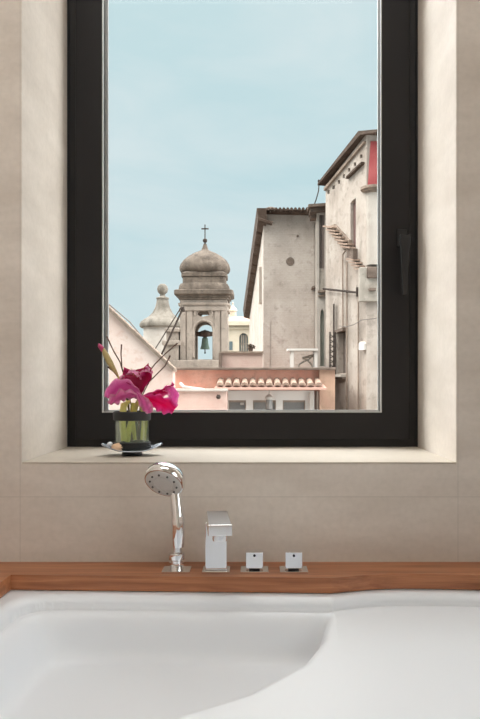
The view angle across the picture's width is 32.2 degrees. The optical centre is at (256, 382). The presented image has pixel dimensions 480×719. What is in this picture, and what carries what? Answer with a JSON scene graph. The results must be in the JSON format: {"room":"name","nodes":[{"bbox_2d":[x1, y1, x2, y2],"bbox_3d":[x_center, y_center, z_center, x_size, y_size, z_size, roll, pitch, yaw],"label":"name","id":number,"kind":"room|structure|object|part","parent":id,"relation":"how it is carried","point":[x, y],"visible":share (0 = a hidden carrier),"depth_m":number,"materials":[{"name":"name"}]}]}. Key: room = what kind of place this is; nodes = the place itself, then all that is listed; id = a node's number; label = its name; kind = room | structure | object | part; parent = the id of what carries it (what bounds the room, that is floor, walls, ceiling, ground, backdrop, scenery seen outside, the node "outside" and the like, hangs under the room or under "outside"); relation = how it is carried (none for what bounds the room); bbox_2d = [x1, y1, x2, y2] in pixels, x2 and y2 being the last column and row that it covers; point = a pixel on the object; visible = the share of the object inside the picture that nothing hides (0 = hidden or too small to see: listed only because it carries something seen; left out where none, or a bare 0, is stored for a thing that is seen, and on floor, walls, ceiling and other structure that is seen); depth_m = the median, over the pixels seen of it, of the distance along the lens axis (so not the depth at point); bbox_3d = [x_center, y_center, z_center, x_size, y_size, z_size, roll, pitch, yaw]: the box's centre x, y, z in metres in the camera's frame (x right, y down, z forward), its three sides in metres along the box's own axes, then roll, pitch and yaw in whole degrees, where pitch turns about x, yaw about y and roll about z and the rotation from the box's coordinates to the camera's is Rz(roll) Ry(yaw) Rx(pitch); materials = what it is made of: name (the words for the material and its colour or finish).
{"room":"bathroom","nodes":[
{"label":"bathroom","id":0,"kind":"room"},
{"bbox_2d":[0,0,479,561],"bbox_3d":[0.275,-0.350,1.850,2.390,2.800,0.500,0,0,0],"label":"wall","id":1,"kind":"structure","parent":0,"point":[49,512],"depth_m":1.60,"materials":[{"name":"paint"}]},
{"bbox_2d":[22,447,455,463],"bbox_3d":[-0.035,0.153,1.870,0.835,0.003,0.540,0,0,0],"label":"windowsill","id":2,"kind":"structure","parent":1,"relation":"attached to","point":[68,455],"depth_m":1.74,"materials":[{"name":"stone"}]},
{"bbox_2d":[101,443,161,455],"bbox_3d":[-0.263,0.139,1.750,0.127,0.026,0.097,0,0,0],"label":"dish","id":3,"kind":"object","parent":2,"relation":"on","point":[124,452],"visible":0.76,"depth_m":1.73,"materials":[{"name":"grey"}]},
{"bbox_2d":[111,443,122,451],"bbox_3d":[-0.286,0.133,1.720,0.029,0.018,0.016,0,0,0],"label":"pebble","id":4,"kind":"object","parent":3,"relation":"on","point":[117,446],"visible":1,"depth_m":1.71,"materials":[{"name":"beige stone"}]},
{"bbox_2d":[113,411,150,449],"bbox_3d":[-0.263,0.099,1.750,0.080,0.080,0.080,0,0,0],"label":"vase","id":5,"kind":"object","parent":3,"relation":"on","point":[117,415],"visible":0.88,"depth_m":1.72,"materials":[{"name":"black glass"}]},
{"bbox_2d":[98,343,130,439],"bbox_3d":[-0.300,0.019,1.754,0.071,0.205,0.018,0,0,-5],"label":"bud","id":6,"kind":"object","parent":5,"relation":"in","point":[106,355],"visible":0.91,"depth_m":1.75,"materials":[{"name":"plant"}]},
{"bbox_2d":[106,336,130,440],"bbox_3d":[-0.295,0.012,1.769,0.052,0.223,0.005,0,0,0],"label":"twig","id":7,"kind":"object","parent":5,"relation":"in","point":[106,336],"visible":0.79,"depth_m":1.77,"materials":[{"name":"brown plant"}]},
{"bbox_2d":[107,366,132,440],"bbox_3d":[-0.289,0.043,1.756,0.053,0.158,0.006,0,0,-10],"label":"twig","id":8,"kind":"object","parent":5,"relation":"in","point":[107,366],"visible":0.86,"depth_m":1.76,"materials":[{"name":"brown plant"}]},
{"bbox_2d":[120,344,135,440],"bbox_3d":[-0.273,0.021,1.763,0.032,0.206,0.004,0,0,-16],"label":"twig","id":9,"kind":"object","parent":5,"relation":"in","point":[121,344],"visible":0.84,"depth_m":1.76,"materials":[{"name":"brown plant"}]},
{"bbox_2d":[104,363,178,441],"bbox_3d":[-0.239,0.041,1.743,0.155,0.167,0.062,0,0,0],"label":"lily","id":10,"kind":"object","parent":5,"relation":"in","point":[134,382],"visible":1,"depth_m":1.74,"materials":[{"name":"pink plant"}]},
{"bbox_3d":[-0.279,0.079,1.751,0.019,0.087,0.029,0,0,19],"label":"stem","id":11,"kind":"part","parent":10,"relation":"part of","materials":[{"name":"green plant"}]},
{"bbox_3d":[-0.263,0.078,1.754,0.035,0.094,0.018,0,0,0],"label":"stem","id":12,"kind":"part","parent":10,"relation":"part of","materials":[{"name":"green plant"}]},
{"bbox_3d":[-0.262,0.081,1.764,0.015,0.080,0.014,0,0,0],"label":"stem","id":13,"kind":"part","parent":10,"relation":"part of","materials":[{"name":"green plant"}]},
{"bbox_3d":[-0.241,0.077,1.749,0.024,0.086,0.018,0,0,0],"label":"stem","id":14,"kind":"part","parent":10,"relation":"part of","materials":[{"name":"green plant"}]},
{"bbox_2d":[138,355,170,440],"bbox_3d":[-0.216,0.032,1.754,0.071,0.181,0.005,0,0,12],"label":"twig","id":15,"kind":"object","parent":5,"relation":"in","point":[169,355],"visible":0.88,"depth_m":1.76,"materials":[{"name":"brown plant"}]},
{"bbox_2d":[136,343,177,440],"bbox_3d":[-0.211,0.019,1.758,0.091,0.208,0.004,0,0,11],"label":"twig","id":16,"kind":"object","parent":5,"relation":"in","point":[176,343],"visible":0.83,"depth_m":1.76,"materials":[{"name":"brown plant"}]},
{"bbox_2d":[67,0,417,446],"bbox_3d":[-0.035,-0.659,1.984,0.842,1.622,0.143,0,0,0],"label":"window","id":17,"kind":"structure","parent":1,"relation":"in","point":[90,422],"depth_m":1.97,"materials":[{"name":"black metal"}]},
{"bbox_3d":[0.343,-0.342,1.963,0.026,0.045,0.012,0,0,0],"label":"handle plate","id":18,"kind":"part","parent":17,"relation":"part of","materials":[{"name":"black metal"}]},
{"bbox_3d":[0.343,-0.273,1.935,0.029,0.141,0.045,0,0,0],"label":"handle lever","id":19,"kind":"part","parent":17,"relation":"part of","materials":[{"name":"black metal"}]},
{"bbox_3d":[0.275,1.000,-0.100,2.150,0.100,3.400,0,0,0],"label":"floor","id":20,"kind":"structure","parent":0,"visible":0},
{"bbox_2d":[0,589,479,718],"bbox_3d":[0.275,0.660,1.008,2.146,0.577,1.007,0,0,0],"label":"bathtub","id":21,"kind":"object","parent":20,"relation":"on","point":[378,653],"visible":1,"depth_m":1.36,"materials":[{"name":"white ceramic"}]},
{"bbox_2d":[0,562,479,597],"bbox_3d":[0.275,0.357,1.050,2.150,0.027,1.100,0,0,0],"label":"wooden ledge","id":22,"kind":"object","parent":21,"relation":"on","point":[322,577],"visible":1,"depth_m":1.50,"materials":[{"name":"brown wood"}]},
{"bbox_2d":[144,462,191,573],"bbox_3d":[-0.164,0.243,1.520,0.084,0.201,0.070,0,0,0],"label":"shower","id":23,"kind":"object","parent":22,"relation":"on","point":[163,478],"visible":1,"depth_m":1.51,"materials":[{"name":"silver metal"}]},
{"bbox_3d":[-0.147,0.342,1.523,0.051,0.004,0.048,0,0,0],"label":"plate","id":24,"kind":"part","parent":23,"relation":"part of","materials":[{"name":"silver metal"}]},
{"bbox_2d":[202,511,231,573],"bbox_3d":[-0.072,0.291,1.471,0.052,0.107,0.154,0,0,-3],"label":"spout","id":25,"kind":"object","parent":22,"relation":"on","point":[218,525],"visible":1,"depth_m":1.51,"materials":[{"name":"silver metal"}]},
{"bbox_3d":[-0.074,0.342,1.523,0.050,0.004,0.048,0,0,0],"label":"plate","id":26,"kind":"part","parent":25,"relation":"part of","materials":[{"name":"silver metal"}]},
{"bbox_3d":[-0.068,0.247,1.470,0.041,0.019,0.150,0,0,-5],"label":"spout arm","id":27,"kind":"part","parent":25,"relation":"part of","materials":[{"name":"silver metal"}]},
{"bbox_2d":[240,549,268,573],"bbox_3d":[-0.005,0.325,1.523,0.051,0.038,0.048,0,0,0],"label":"tap","id":28,"kind":"object","parent":22,"relation":"on","point":[254,557],"visible":1,"depth_m":1.51,"materials":[{"name":"silver metal"}]},
{"bbox_3d":[-0.005,0.321,1.522,0.031,0.030,0.031,0,0,0],"label":"knob","id":29,"kind":"part","parent":28,"relation":"part of","materials":[{"name":"silver metal"}]},
{"bbox_3d":[-0.005,0.342,1.523,0.051,0.004,0.048,0,0,0],"label":"plate","id":30,"kind":"part","parent":28,"relation":"part of","materials":[{"name":"silver metal"}]},
{"bbox_2d":[279,549,307,573],"bbox_3d":[0.067,0.325,1.523,0.051,0.038,0.048,0,0,0],"label":"tap","id":31,"kind":"object","parent":22,"relation":"on","point":[293,557],"visible":1,"depth_m":1.51,"materials":[{"name":"silver metal"}]},
{"bbox_3d":[0.067,0.321,1.522,0.031,0.030,0.031,0,0,0],"label":"knob","id":32,"kind":"part","parent":31,"relation":"part of","materials":[{"name":"silver metal"}]},
{"bbox_3d":[0.067,0.342,1.523,0.051,0.004,0.048,0,0,0],"label":"plate","id":33,"kind":"part","parent":31,"relation":"part of","materials":[{"name":"silver metal"}]},
{"label":"outside","id":34,"kind":"structure","parent":0,"visible":0},
{"bbox_3d":[0.000,14.100,71.500,120.000,0.300,137.000,0,0,0],"label":"ground","id":35,"kind":"structure","parent":34,"visible":0},
{"bbox_2d":[109,305,176,409],"bbox_3d":[-2.876,5.542,15.990,2.794,16.817,2.220,0,0,0],"label":"gabled house","id":36,"kind":"structure","parent":35,"relation":"on","point":[137,352],"depth_m":15.00,"materials":[{"name":"beige paint"}]},
{"bbox_2d":[109,304,141,335],"bbox_3d":[-2.730,-1.399,15.200,1.655,1.582,0.021,0,0,0],"label":"coping","id":37,"kind":"object","parent":36,"relation":"attached to","point":[109,304],"visible":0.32,"depth_m":15.19,"materials":[{"name":"grey stone"}]},
{"bbox_2d":[155,306,181,348],"bbox_3d":[-1.667,-1.028,15.600,0.524,0.822,0.020,0,0,0],"label":"rod","id":38,"kind":"object","parent":36,"relation":"attached to","point":[181,306],"visible":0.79,"depth_m":15.59,"materials":[{"name":"grey metal"}]},
{"bbox_2d":[161,306,184,354],"bbox_3d":[-1.581,-0.969,15.600,0.477,0.944,0.061,0,0,0],"label":"rod","id":39,"kind":"object","parent":36,"relation":"attached to","point":[182,309],"visible":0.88,"depth_m":15.59,"materials":[{"name":"grey metal"}]},
{"bbox_2d":[139,284,179,354],"bbox_3d":[-5.310,4.179,46.800,2.545,19.541,2.545,0,0,0],"label":"cupola","id":40,"kind":"object","parent":35,"relation":"on","point":[154,325],"visible":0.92,"depth_m":45.96,"materials":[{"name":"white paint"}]},
{"bbox_2d":[162,225,233,366],"bbox_3d":[-2.843,3.048,41.189,3.386,21.803,2.978,0,0,0],"label":"bell tower","id":41,"kind":"structure","parent":35,"relation":"on","point":[204,289],"depth_m":40.06,"materials":[{"name":"stone"}]},
{"bbox_2d":[195,330,211,353],"bbox_3d":[-2.578,-2.038,41.250,1.671,1.201,0.600,0,0,0],"label":"bell","id":42,"kind":"object","parent":41,"relation":"hanging from","point":[204,333],"visible":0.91,"depth_m":41.11,"materials":[{"name":"green metal"}]},
{"bbox_3d":[-2.578,-4.269,41.250,2.856,0.506,2.856,0,0,0],"label":"cornice","id":43,"kind":"part","parent":41,"relation":"part of","materials":[{"name":"beige stone"}]},
{"bbox_2d":[229,302,248,350],"bbox_3d":[-1.341,3.689,65.800,4.126,20.521,8.400,0,0,0],"label":"church","id":44,"kind":"structure","parent":35,"relation":"on","point":[238,326],"depth_m":62.00,"materials":[{"name":"beige paint"}]},
{"bbox_3d":[-1.341,-4.303,61.800,4.126,0.559,0.400,0,0,0],"label":"cornice","id":45,"kind":"part","parent":44,"relation":"part of","materials":[{"name":"beige paint"}]},
{"bbox_2d":[175,351,335,409],"bbox_3d":[-0.223,6.582,19.065,3.838,14.736,3.770,0,0,0],"label":"house","id":46,"kind":"structure","parent":35,"relation":"on","point":[241,380],"depth_m":17.90,"materials":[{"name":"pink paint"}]},
{"bbox_3d":[-0.907,-0.522,20.625,0.075,0.439,0.250,0,0,0],"label":"parapet post","id":47,"kind":"part","parent":46,"relation":"part of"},
{"bbox_3d":[-0.426,0.803,17.955,0.376,0.861,0.050,0,0,0],"label":"casing","id":48,"kind":"part","parent":46,"relation":"part of","materials":[{"name":"grey"}]},
{"bbox_2d":[246,344,255,350],"bbox_3d":[-0.159,-0.889,20.782,0.273,0.205,0.196,0,0,-38],"label":"potted plant","id":49,"kind":"object","parent":46,"relation":"on","point":[250,347],"visible":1,"depth_m":20.74,"materials":[{"name":"green plant"}]},
{"bbox_3d":[0.160,0.803,17.955,0.493,0.861,0.050,0,0,0],"label":"casing","id":50,"kind":"part","parent":46,"relation":"part of","materials":[{"name":"grey"}]},
{"bbox_2d":[265,390,272,409],"bbox_3d":[0.260,0.352,17.700,0.180,0.465,0.180,0,0,0],"label":"wall lantern","id":51,"kind":"object","parent":46,"relation":"hanging from","point":[269,398],"visible":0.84,"depth_m":17.64,"materials":[{"name":"grey glass"}]},
{"bbox_3d":[0.260,0.445,17.700,0.139,0.214,0.139,0,0,22],"label":"glass","id":52,"kind":"part","parent":51,"relation":"part of","materials":[{"name":"white glass"}]},
{"bbox_3d":[0.796,0.803,17.955,0.485,0.861,0.050,0,0,0],"label":"casing","id":53,"kind":"part","parent":46,"relation":"part of","materials":[{"name":"grey"}]},
{"bbox_2d":[287,349,317,366],"bbox_3d":[1.100,-0.580,20.235,0.733,0.494,0.570,0,0,0],"label":"table","id":54,"kind":"object","parent":46,"relation":"on","point":[290,350],"visible":0.71,"depth_m":20.00,"materials":[{"name":"white paint"}]},
{"bbox_3d":[0.846,-0.558,20.035,0.070,0.450,0.070,0,0,0],"label":"leg","id":55,"kind":"part","parent":54,"relation":"part of","materials":[{"name":"white paint"}]},
{"bbox_3d":[1.418,-0.558,20.035,0.070,0.450,0.070,0,0,0],"label":"leg","id":56,"kind":"part","parent":54,"relation":"part of","materials":[{"name":"white paint"}]},
{"bbox_2d":[298,354,313,366],"bbox_3d":[1.187,-0.533,20.276,0.393,0.337,0.084,0,0,0],"label":"folding chair","id":57,"kind":"object","parent":46,"relation":"on","point":[308,356],"visible":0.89,"depth_m":20.25,"materials":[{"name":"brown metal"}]},
{"bbox_3d":[1.168,0.822,17.860,0.086,1.255,0.080,0,0,0],"label":"door post","id":58,"kind":"part","parent":46,"relation":"part of","materials":[{"name":"white paint"}]},
{"bbox_2d":[243,207,314,366],"bbox_3d":[0.453,4.693,29.100,2.138,18.513,15.095,0,0,0],"label":"building","id":59,"kind":"structure","parent":35,"relation":"on","point":[279,306],"depth_m":22.00,"materials":[{"name":"beige paint"}]},
{"bbox_2d":[306,179,325,366],"bbox_3d":[1.595,4.369,22.625,0.599,19.161,3.350,0,0,0],"label":"narrow wing","id":60,"kind":"object","parent":35,"relation":"on","point":[316,212],"visible":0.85,"depth_m":21.30},
{"bbox_3d":[1.595,-4.392,21.425,0.599,0.310,0.950,0,0,0],"label":"cornice","id":61,"kind":"part","parent":60,"relation":"part of","materials":[{"name":"grey stone"}]},
{"bbox_2d":[319,215,323,267],"bbox_3d":[1.659,-3.623,21.375,0.133,1.357,0.050,0,0,0],"label":"shutter","id":62,"kind":"object","parent":60,"relation":"hanging from","point":[319,215],"depth_m":21.35,"materials":[{"name":"grey wood"}]},
{"bbox_3d":[1.659,-2.656,21.365,0.133,0.576,0.070,0,0,0],"label":"balustrade","id":63,"kind":"part","parent":60,"relation":"part of","materials":[{"name":"grey concrete"}]},
{"bbox_3d":[1.661,-2.291,21.250,0.210,0.179,0.200,0,0,0],"label":"window sill","id":64,"kind":"part","parent":60,"relation":"part of","materials":[{"name":"beige stone"}]},
{"bbox_2d":[318,129,376,409],"bbox_3d":[2.745,4.144,22.042,2.474,19.611,9.746,0,0,0],"label":"building","id":65,"kind":"structure","parent":35,"relation":"on","point":[350,183],"depth_m":19.18,"materials":[{"name":"beige paint"}]},
{"bbox_3d":[1.850,-1.062,20.044,0.033,1.687,0.080,0,0,0],"label":"corner post","id":66,"kind":"part","parent":65,"relation":"part of","materials":[{"name":"grey metal"}]},
{"bbox_3d":[1.957,-2.180,19.640,0.043,0.332,1.865,0,0,-20],"label":"tie rod","id":67,"kind":"part","parent":65,"relation":"part of","materials":[{"name":"grey metal"}]},
{"bbox_3d":[1.980,-0.174,19.807,0.240,0.066,0.539,0,0,-20],"label":"window sill","id":68,"kind":"part","parent":65,"relation":"part of","materials":[{"name":"white stone"}]},
{"bbox_3d":[2.091,-5.087,19.624,0.160,0.660,2.120,0,0,-20],"label":"moulding","id":69,"kind":"part","parent":65,"relation":"part of","materials":[{"name":"beige paint"}]},
{"bbox_2d":[353,201,355,246],"bbox_3d":[2.323,-3.665,19.256,0.060,1.159,0.274,0,0,-20],"label":"shutter","id":70,"kind":"object","parent":65,"relation":"hanging from","point":[354,202],"depth_m":19.32,"materials":[{"name":"wood"}]},
{"bbox_2d":[345,162,364,178],"bbox_3d":[2.284,-4.863,19.056,0.190,0.201,0.788,0,0,-20],"label":"hood","id":71,"kind":"object","parent":65,"relation":"attached to","point":[354,171],"depth_m":19.01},
{"bbox_2d":[341,318,376,326],"bbox_3d":[2.322,-1.422,18.927,0.425,0.251,1.633,0,0,-41],"label":"overhead cable","id":72,"kind":"object","parent":65,"relation":"attached to","point":[372,318],"visible":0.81,"depth_m":18.73,"materials":[{"name":"grey plastic"}]},
{"bbox_2d":[359,342,365,349],"bbox_3d":[2.365,-0.831,18.651,0.120,0.186,0.144,0,0,-20],"label":"wall lamp","id":73,"kind":"object","parent":65,"relation":"attached to","point":[362,345],"visible":1,"depth_m":18.59,"materials":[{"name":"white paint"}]},
{"bbox_3d":[3.029,-4.303,18.600,1.432,0.134,0.680,0,0,0],"label":"cornice","id":74,"kind":"part","parent":65,"relation":"part of","materials":[{"name":"beige stone"}]},
{"bbox_3d":[2.827,-4.877,18.560,0.722,1.014,0.080,0,0,0],"label":"painted panel","id":75,"kind":"part","parent":65,"relation":"part of","materials":[{"name":"red paint"}]}
]}

